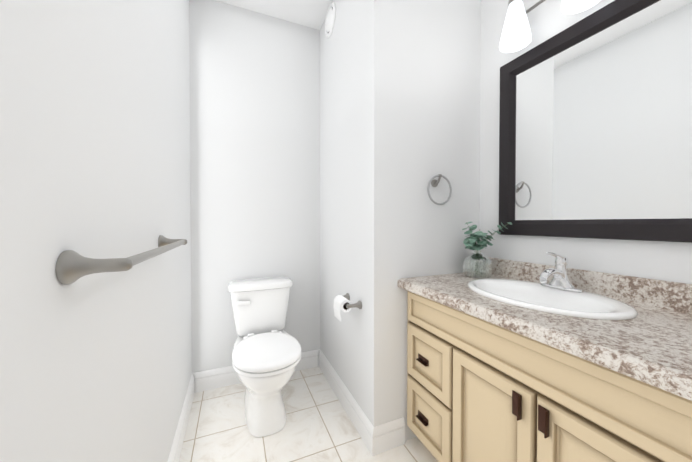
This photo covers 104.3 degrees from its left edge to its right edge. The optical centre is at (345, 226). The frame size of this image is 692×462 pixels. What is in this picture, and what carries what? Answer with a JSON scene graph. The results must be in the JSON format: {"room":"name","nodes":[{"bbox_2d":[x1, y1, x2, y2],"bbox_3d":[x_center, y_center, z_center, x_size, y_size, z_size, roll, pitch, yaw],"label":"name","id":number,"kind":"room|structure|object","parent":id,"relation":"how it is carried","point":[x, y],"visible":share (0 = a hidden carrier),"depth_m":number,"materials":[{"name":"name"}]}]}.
{"room":"bathroom","nodes":[
{"label":"bathroom","id":0,"kind":"room"},
{"bbox_2d":[0,0,191,461],"bbox_3d":[-0.551,-0.204,0.480,0.100,2.750,3.140,0,1,-23],"label":"wall","id":1,"kind":"structure","parent":0,"point":[95,136],"depth_m":0.57,"materials":[{"name":"white paint"}]},
{"bbox_2d":[56,235,186,284],"bbox_3d":[-0.573,0.067,0.792,0.096,0.060,0.714,0,1,-23],"label":"towel bar","id":2,"kind":"object","parent":1,"relation":"attached to","point":[72,266],"visible":1,"depth_m":0.48,"materials":[{"name":"silver metal"}]},
{"bbox_2d":[168,372,195,461],"bbox_3d":[-0.497,1.103,0.520,0.016,0.134,2.940,0,1,-23],"label":"baseboard","id":3,"kind":"structure","parent":1,"relation":"attached to","point":[176,448],"depth_m":1.46,"materials":[{"name":"white wood"}]},
{"bbox_2d":[189,0,319,372],"bbox_3d":[-0.662,-0.226,2.080,0.929,2.750,0.100,0,1,-23],"label":"wall","id":4,"kind":"structure","parent":0,"point":[255,137],"depth_m":2.00,"materials":[{"name":"white paint"}]},
{"bbox_2d":[196,350,315,392],"bbox_3d":[-0.639,1.083,2.045,0.870,0.134,0.016,0,1,-23],"label":"baseboard","id":5,"kind":"structure","parent":4,"relation":"attached to","point":[224,376],"depth_m":1.94,"materials":[{"name":"white wood"}]},
{"bbox_2d":[216,0,332,29],"bbox_3d":[0.260,-1.634,0.799,1.858,0.100,3.140,0,1,-23],"label":"ceiling","id":6,"kind":"structure","parent":0,"point":[310,13],"depth_m":1.97,"materials":[{"name":"white paint"}]},
{"bbox_2d":[179,367,437,461],"bbox_3d":[0.260,1.216,0.838,1.858,0.100,3.140,0,1,-23],"label":"floor","id":7,"kind":"structure","parent":0,"point":[319,426],"depth_m":1.51,"materials":[{"name":"tile"}]},
{"bbox_2d":[228,277,300,436],"bbox_3d":[-0.513,0.771,1.702,0.432,0.767,0.737,0,1,-23],"label":"toilet","id":8,"kind":"object","parent":7,"relation":"on","point":[266,355],"visible":1,"depth_m":1.58,"materials":[{"name":"ceramic"}]},
{"bbox_2d":[407,291,691,461],"bbox_3d":[0.819,0.747,0.910,0.563,0.836,1.374,0,1,-23],"label":"bathroom vanity","id":9,"kind":"object","parent":7,"relation":"on","point":[479,390],"visible":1,"depth_m":0.86,"materials":[{"name":"paint"}]},
{"bbox_2d":[397,257,691,400],"bbox_3d":[0.809,0.257,0.894,0.588,0.140,1.384,0,1,-23],"label":"countertop","id":10,"kind":"structure","parent":9,"relation":"on","point":[650,343],"depth_m":0.82,"materials":[{"name":"stone"}]},
{"bbox_2d":[463,250,492,277],"bbox_3d":[0.720,0.200,1.477,0.148,0.145,0.148,0,1,-23],"label":"vase","id":11,"kind":"object","parent":10,"relation":"on","point":[488,268],"visible":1,"depth_m":1.44,"materials":[{"name":"clear glass"}]},
{"bbox_2d":[462,222,511,274],"bbox_3d":[0.739,0.116,1.441,0.196,0.289,0.190,0,1,-23],"label":"eucalyptus","id":12,"kind":"object","parent":11,"relation":"in","point":[472,240],"visible":0.83,"depth_m":1.44,"materials":[{"name":"green plant"}]},
{"bbox_2d":[468,279,637,319],"bbox_3d":[0.770,0.340,1.088,0.424,0.156,0.570,0,1,-23],"label":"sink","id":13,"kind":"object","parent":10,"relation":"in","point":[535,296],"visible":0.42,"depth_m":1.06,"materials":[{"name":"ceramic"}]},
{"bbox_2d":[539,252,583,292],"bbox_3d":[0.870,0.183,1.127,0.158,0.157,0.160,0,1,-23],"label":"faucet","id":14,"kind":"object","parent":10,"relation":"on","point":[560,278],"visible":1,"depth_m":1.12,"materials":[{"name":"silver metal"}]},
{"bbox_2d":[320,0,480,440],"bbox_3d":[0.327,-0.225,1.993,0.829,2.750,1.024,0,1,-23],"label":"wall","id":15,"kind":"structure","parent":0,"point":[399,104],"depth_m":1.50,"materials":[{"name":"white paint"}]},
{"bbox_2d":[325,2,335,37],"bbox_3d":[-0.121,-1.491,1.942,0.024,0.211,0.211,0,1,-23],"label":"air vent","id":16,"kind":"object","parent":15,"relation":"in","point":[330,18],"visible":1,"depth_m":1.91,"materials":[{"name":"white plastic"}]},
{"bbox_2d":[333,293,361,320],"bbox_3d":[-0.003,0.471,1.575,0.110,0.120,0.222,0,1,-23],"label":"toilet paper holder","id":17,"kind":"object","parent":15,"relation":"attached to","point":[343,303],"visible":1,"depth_m":1.52,"materials":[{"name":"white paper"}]},
{"bbox_2d":[316,349,379,455],"bbox_3d":[-0.040,1.086,1.795,0.016,0.134,0.940,0,1,-23],"label":"baseboard","id":18,"kind":"structure","parent":15,"relation":"attached to","point":[369,434],"depth_m":1.60,"materials":[{"name":"white wood"}]},
{"bbox_2d":[427,174,451,204],"bbox_3d":[0.504,-0.203,1.484,0.166,0.168,0.050,0,1,-23],"label":"towel ring","id":19,"kind":"object","parent":15,"relation":"attached to","point":[434,182],"visible":1,"depth_m":1.47,"materials":[{"name":"silver metal"}]},
{"bbox_2d":[479,0,691,283],"bbox_3d":[1.269,-0.207,0.685,0.100,2.750,2.116,0,1,-23],"label":"wall","id":20,"kind":"structure","parent":0,"point":[655,260],"depth_m":1.33,"materials":[{"name":"white paint"}]},
{"bbox_2d":[499,0,544,52],"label":"sconce","id":21,"kind":"object","parent":20,"relation":"attached to","point":[516,34],"depth_m":1.30,"materials":[{"name":"white glass"}]},
{"bbox_2d":[561,0,600,13],"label":"sconce","id":22,"kind":"object","parent":20,"relation":"attached to","point":[568,6],"depth_m":1.13,"materials":[{"name":"white glass"}]},
{"bbox_2d":[499,0,691,242],"bbox_3d":[1.078,-0.410,0.964,0.034,0.918,1.142,0,1,-23],"label":"mirror","id":23,"kind":"object","parent":20,"relation":"attached to","point":[595,128],"visible":0.91,"depth_m":1.08,"materials":[{"name":"black mirror"}]}
]}

